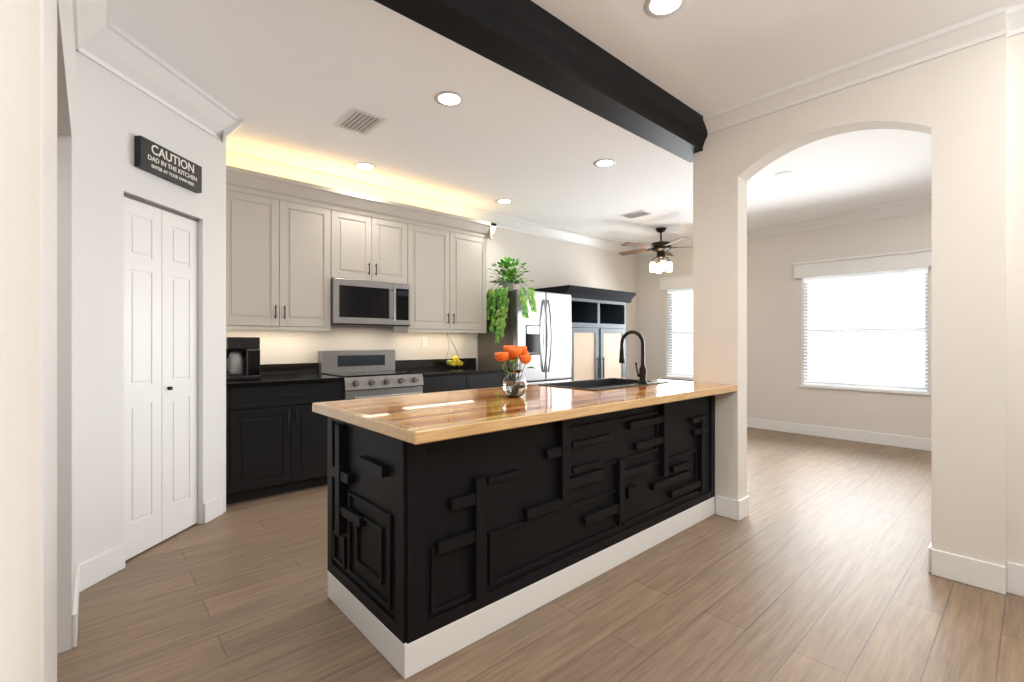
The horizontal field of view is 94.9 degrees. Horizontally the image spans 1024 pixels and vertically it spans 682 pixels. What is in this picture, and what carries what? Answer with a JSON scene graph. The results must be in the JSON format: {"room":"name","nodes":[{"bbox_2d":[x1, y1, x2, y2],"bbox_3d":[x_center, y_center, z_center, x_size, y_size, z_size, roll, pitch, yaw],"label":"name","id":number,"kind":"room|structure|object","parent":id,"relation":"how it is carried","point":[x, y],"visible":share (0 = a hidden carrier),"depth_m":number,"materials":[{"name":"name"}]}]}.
{"room":"kitchen","nodes":[
{"label":"kitchen","id":0,"kind":"room"},
{"bbox_2d":[0,0,74,681],"bbox_3d":[-1.006,-0.180,0.925,0.154,2.800,6.400,0,0,-42],"label":"wall","id":1,"kind":"structure","parent":0,"point":[37,307],"depth_m":0.68,"materials":[{"name":"white paint"}]},
{"bbox_2d":[75,50,225,565],"bbox_3d":[-2.141,-0.180,2.743,0.120,2.800,1.246,0,0,3],"label":"wall","id":2,"kind":"structure","parent":0,"point":[114,115],"depth_m":2.48,"materials":[{"name":"white paint"}]},
{"bbox_2d":[124,193,197,560],"bbox_3d":[-2.121,0.200,2.834,0.060,2.017,0.590,0,0,3],"label":"bifold door","id":3,"kind":"structure","parent":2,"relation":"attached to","point":[160,373],"depth_m":2.81,"materials":[{"name":"white wood"}]},
{"bbox_2d":[134,136,201,192],"bbox_3d":[-2.055,-1.050,2.830,0.040,0.170,0.470,0,0,3],"label":"caution sign","id":4,"kind":"object","parent":2,"relation":"attached to","point":[152,157],"visible":1,"depth_m":2.77,"materials":[{"name":"black"}]},
{"bbox_2d":[226,227,636,377],"bbox_3d":[-0.998,-0.180,5.325,8.550,2.800,0.150,0,0,-42],"label":"wall","id":5,"kind":"structure","parent":0,"point":[549,262],"depth_m":5.96,"materials":[{"name":"white paint"}]},
{"bbox_2d":[226,165,341,328],"bbox_3d":[-2.050,-0.735,4.050,0.975,1.230,0.343,0,0,-42],"label":"upper cabinet","id":6,"kind":"object","parent":5,"relation":"attached to","point":[293,247],"depth_m":3.91,"materials":[{"name":"grey wood"}]},
{"bbox_2d":[260,358,475,373],"bbox_3d":[-1.480,0.256,4.776,2.792,0.100,0.020,0,0,-42],"label":"backsplash","id":7,"kind":"structure","parent":5,"relation":"attached to","point":[293,368],"depth_m":4.44,"materials":[{"name":"black stone"}]},
{"bbox_2d":[342,190,409,284],"bbox_3d":[-1.447,-0.958,4.589,0.768,0.785,0.343,0,0,-42],"label":"upper cabinet","id":8,"kind":"object","parent":5,"relation":"attached to","point":[375,231],"depth_m":4.47,"materials":[{"name":"grey wood"}]},
{"bbox_2d":[331,278,409,332],"bbox_3d":[-1.410,-0.321,4.548,0.764,0.482,0.452,0,0,-42],"label":"over-the-range microwave","id":9,"kind":"object","parent":8,"relation":"attached to","point":[359,303],"visible":1,"depth_m":4.39,"materials":[{"name":"grey metal"}]},
{"bbox_2d":[422,337,426,347],"bbox_3d":[-0.975,0.015,5.239,0.070,0.116,0.008,0,0,-42],"label":"electrical outlet plate","id":10,"kind":"object","parent":5,"relation":"attached to","point":[424,342],"visible":1,"depth_m":5.23,"materials":[{"name":"white plastic"}]},
{"bbox_2d":[392,205,489,332],"bbox_3d":[-0.806,-0.735,5.163,1.079,1.230,0.343,0,0,-42],"label":"upper cabinet","id":11,"kind":"object","parent":5,"relation":"attached to","point":[448,253],"depth_m":5.03,"materials":[{"name":"grey wood"}]},
{"bbox_2d":[445,334,465,367],"bbox_3d":[-0.646,0.092,5.314,0.232,0.423,0.257,0,0,-42],"label":"fruit basket","id":12,"kind":"object","parent":11,"relation":"hanging from","point":[455,362],"visible":0.98,"depth_m":5.27,"materials":[{"name":"yellow food"}]},
{"bbox_2d":[57,427,1023,681],"bbox_3d":[1.185,1.270,2.884,8.550,0.100,6.700,0,0,-42],"label":"floor","id":13,"kind":"structure","parent":0,"point":[812,566],"depth_m":2.15,"materials":[{"name":"brown wood"}]},
{"bbox_2d":[226,382,342,504],"bbox_3d":[-1.978,0.777,3.923,0.912,0.882,0.627,0,0,-42],"label":"base cabinet","id":14,"kind":"object","parent":13,"relation":"on","point":[276,434],"depth_m":3.64,"materials":[{"name":"black wood"}]},
{"bbox_2d":[226,374,344,385],"bbox_3d":[-1.970,0.321,3.914,0.912,0.030,0.652,0,0,-42],"label":"countertop","id":15,"kind":"structure","parent":14,"relation":"on","point":[265,379],"depth_m":3.77,"materials":[{"name":"black stone"}]},
{"bbox_2d":[226,337,259,379],"bbox_3d":[-2.211,0.138,3.791,0.263,0.335,0.280,0,0,-42],"label":"coffee maker","id":16,"kind":"object","parent":15,"relation":"on","point":[242,358],"visible":0.9,"depth_m":3.72,"materials":[{"name":"black plastic"}]},
{"bbox_2d":[318,350,423,399],"bbox_3d":[-1.325,0.640,4.452,0.766,1.099,0.708,0,0,-42],"label":"range","id":17,"kind":"object","parent":13,"relation":"on","point":[370,373],"visible":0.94,"depth_m":4.42,"materials":[{"name":"grey metal"}]},
{"bbox_2d":[422,370,506,392],"bbox_3d":[-0.651,0.777,5.110,1.112,0.882,0.627,0,0,-42],"label":"base cabinet","id":18,"kind":"object","parent":13,"relation":"on","point":[440,382],"depth_m":4.81,"materials":[{"name":"black wood"}]},
{"bbox_2d":[405,366,505,377],"bbox_3d":[-0.643,0.321,5.100,1.112,0.030,0.652,0,0,-42],"label":"countertop","id":19,"kind":"structure","parent":18,"relation":"on","point":[433,370],"depth_m":4.99,"materials":[{"name":"black stone"}]},
{"bbox_2d":[316,394,716,678],"bbox_3d":[0.275,0.780,2.762,2.464,0.876,0.769,0,0,-42],"label":"kitchen island","id":20,"kind":"object","parent":13,"relation":"on","point":[458,520],"depth_m":2.05,"materials":[{"name":"black wood"}]},
{"bbox_2d":[324,379,731,441],"bbox_3d":[0.305,0.320,2.748,2.437,0.044,0.870,0,0,-42],"label":"island countertop","id":21,"kind":"structure","parent":20,"relation":"on","point":[426,417],"depth_m":2.17,"materials":[{"name":"brown wood"}]},
{"bbox_2d":[494,345,533,396],"bbox_3d":[0.021,0.160,2.499,0.221,0.274,0.221,0,0,-42],"label":"vase","id":22,"kind":"object","parent":21,"relation":"on","point":[514,383],"visible":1,"depth_m":2.46,"materials":[{"name":"clear glass"}]},
{"bbox_2d":[536,378,655,389],"bbox_3d":[0.651,0.406,3.271,0.838,0.228,0.498,0,0,-42],"label":"sink","id":23,"kind":"object","parent":21,"relation":"in","point":[600,383],"depth_m":3.45,"materials":[{"name":"black metal"}]},
{"bbox_2d":[619,330,651,381],"bbox_3d":[0.817,0.108,3.252,0.132,0.368,0.223,0,0,-42],"label":"faucet","id":24,"kind":"object","parent":21,"relation":"on","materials":[{"name":"black metal"}]},
{"bbox_2d":[478,289,570,384],"bbox_3d":[0.184,0.322,5.736,0.910,1.794,0.773,0,0,-42],"label":"refrigerator","id":25,"kind":"object","parent":13,"relation":"on","point":[543,334],"visible":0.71,"depth_m":5.47,"materials":[{"name":"grey metal"}]},
{"bbox_2d":[487,256,536,342],"bbox_3d":[0.003,-0.493,5.479,0.579,1.036,0.726,0,0,-42],"label":"pothos plant","id":26,"kind":"object","parent":25,"relation":"on","point":[508,283],"visible":1,"depth_m":5.34,"materials":[{"name":"green plant"}]},
{"bbox_2d":[534,285,635,380],"bbox_3d":[1.045,0.259,6.588,1.460,1.918,0.650,0,0,-42],"label":"hutch","id":27,"kind":"object","parent":13,"relation":"on","point":[598,323],"visible":0.48,"depth_m":6.45,"materials":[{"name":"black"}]},
{"bbox_2d":[110,0,1023,244],"bbox_3d":[1.185,-1.630,2.884,8.550,0.100,6.700,0,0,-42],"label":"ceiling","id":28,"kind":"structure","parent":0,"point":[292,82],"depth_m":3.04,"materials":[{"name":"white paint"}]},
{"bbox_2d":[335,108,386,134],"bbox_3d":[-1.096,-1.575,3.393,0.240,0.014,0.340,0,0,-42],"label":"ceiling vent","id":29,"kind":"object","parent":28,"relation":"in","point":[359,121],"visible":1,"depth_m":3.38,"materials":[{"name":"white metal"}]},
{"bbox_2d":[354,162,375,170],"bbox_3d":[-1.328,-1.578,4.246,0.200,0.004,0.200,0,0,-42],"label":"recessed light","id":30,"kind":"object","parent":28,"relation":"in","point":[364,166],"visible":1,"depth_m":4.25,"materials":[{"name":"white"}]},
{"bbox_2d":[434,91,464,106],"bbox_3d":[-0.409,-1.578,3.068,0.200,0.004,0.200,0,0,-42],"label":"recessed light","id":31,"kind":"object","parent":28,"relation":"in","point":[447,99],"visible":1,"depth_m":3.07,"materials":[{"name":"white"}]},
{"bbox_2d":[496,199,512,203],"bbox_3d":[-0.085,-1.578,5.316,0.200,0.004,0.200,0,0,-42],"label":"recessed light","id":32,"kind":"object","parent":28,"relation":"in","point":[504,201],"visible":1,"depth_m":5.31,"materials":[{"name":"white plastic"}]},
{"bbox_2d":[374,0,707,162],"bbox_3d":[0.141,-1.474,2.370,3.486,0.209,0.215,0,0,-42],"label":"beam","id":33,"kind":"structure","parent":28,"relation":"attached to","point":[532,41],"depth_m":2.41,"materials":[{"name":"black wood"}]},
{"bbox_2d":[594,159,615,167],"bbox_3d":[0.825,-1.578,4.171,0.200,0.004,0.200,0,0,-42],"label":"recessed light","id":34,"kind":"object","parent":28,"relation":"in","point":[605,163],"visible":1,"depth_m":4.17,"materials":[{"name":"white"}]},
{"bbox_2d":[619,210,653,218],"bbox_3d":[1.553,-1.575,5.855,0.240,0.014,0.340,0,0,-42],"label":"ceiling vent","id":35,"kind":"object","parent":28,"relation":"in","point":[636,214],"visible":1,"depth_m":5.83,"materials":[{"name":"white metal"}]},
{"bbox_2d":[619,227,688,273],"bbox_3d":[2.059,-1.273,6.617,1.292,0.612,1.243,0,0,-42],"label":"ceiling fan","id":36,"kind":"object","parent":28,"relation":"hanging from","point":[661,248],"visible":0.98,"depth_m":6.54,"materials":[{"name":"brown metal"}]},
{"bbox_2d":[643,0,687,17],"bbox_3d":[0.718,-1.578,2.198,0.200,0.004,0.200,0,0,-42],"label":"recessed light","id":37,"kind":"object","parent":28,"relation":"in","point":[660,8],"visible":1,"depth_m":2.22,"materials":[{"name":"white"}]},
{"bbox_2d":[775,171,792,176],"bbox_3d":[2.571,-1.578,4.445,0.150,0.004,0.150,0,0,-42],"label":"recessed light","id":38,"kind":"object","parent":28,"relation":"in","point":[784,174],"visible":1,"depth_m":4.45,"materials":[{"name":"white"}]},
{"bbox_2d":[637,211,930,438],"bbox_3d":[4.316,-0.180,5.683,0.150,2.800,6.400,0,0,-42],"label":"wall","id":39,"kind":"structure","parent":0,"point":[775,335],"depth_m":6.24,"materials":[{"name":"white paint"}]},
{"bbox_2d":[658,274,692,290],"bbox_3d":[2.850,-0.917,7.129,0.103,0.195,1.350,0,0,-42],"label":"window valance","id":40,"kind":"object","parent":39,"relation":"attached to","point":[677,282],"visible":0.48,"depth_m":7.38,"materials":[{"name":"white wood"}]},
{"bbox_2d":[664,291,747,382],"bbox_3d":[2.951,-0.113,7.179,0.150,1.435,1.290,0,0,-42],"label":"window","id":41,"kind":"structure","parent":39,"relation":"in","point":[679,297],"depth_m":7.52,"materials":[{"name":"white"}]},
{"bbox_2d":[667,288,692,377],"bbox_3d":[2.943,-0.129,7.173,0.060,1.398,1.226,0,0,-42],"label":"window blinds","id":42,"kind":"object","parent":41,"relation":"attached to","point":[680,291],"visible":0.31,"depth_m":7.46,"materials":[{"name":"white plastic"}]},
{"bbox_2d":[792,248,930,278],"bbox_3d":[4.171,-0.917,5.652,0.103,0.195,1.413,0,0,-42],"label":"window valance","id":43,"kind":"object","parent":39,"relation":"attached to","point":[912,259],"visible":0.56,"depth_m":5.58,"materials":[{"name":"white wood"}]},
{"bbox_2d":[799,271,930,395],"bbox_3d":[4.252,-0.113,5.724,0.150,1.435,1.293,0,0,-42],"label":"window","id":44,"kind":"structure","parent":39,"relation":"in","point":[880,310],"depth_m":5.70,"materials":[{"name":"white"}]},
{"bbox_2d":[803,267,927,391],"bbox_3d":[4.244,-0.129,5.718,0.060,1.398,1.229,0,0,-42],"label":"window blinds","id":45,"kind":"object","parent":44,"relation":"attached to","point":[873,274],"visible":0.85,"depth_m":5.66,"materials":[{"name":"white plastic"}]},
{"bbox_2d":[693,32,1023,566],"bbox_3d":[2.554,-0.180,2.177,0.150,2.800,3.520,0,0,-42],"label":"wall","id":46,"kind":"structure","parent":0,"point":[964,108],"depth_m":2.40,"materials":[{"name":"white paint"}]},
{"bbox_2d":[72,418,1023,647],"bbox_3d":[1.185,1.145,2.884,8.250,0.149,6.400,0,0,-42],"label":"baseboard","id":47,"kind":"structure","parent":46,"relation":"attached to","point":[1008,578],"depth_m":2.43,"materials":[{"name":"white wood"}]},
{"bbox_2d":[72,0,1023,256],"bbox_3d":[1.654,-1.492,3.303,6.990,0.174,6.400,0,0,-42],"label":"crown molding","id":48,"kind":"structure","parent":46,"relation":"attached to","point":[103,40],"depth_m":2.88,"materials":[{"name":"white wood"}]}
]}

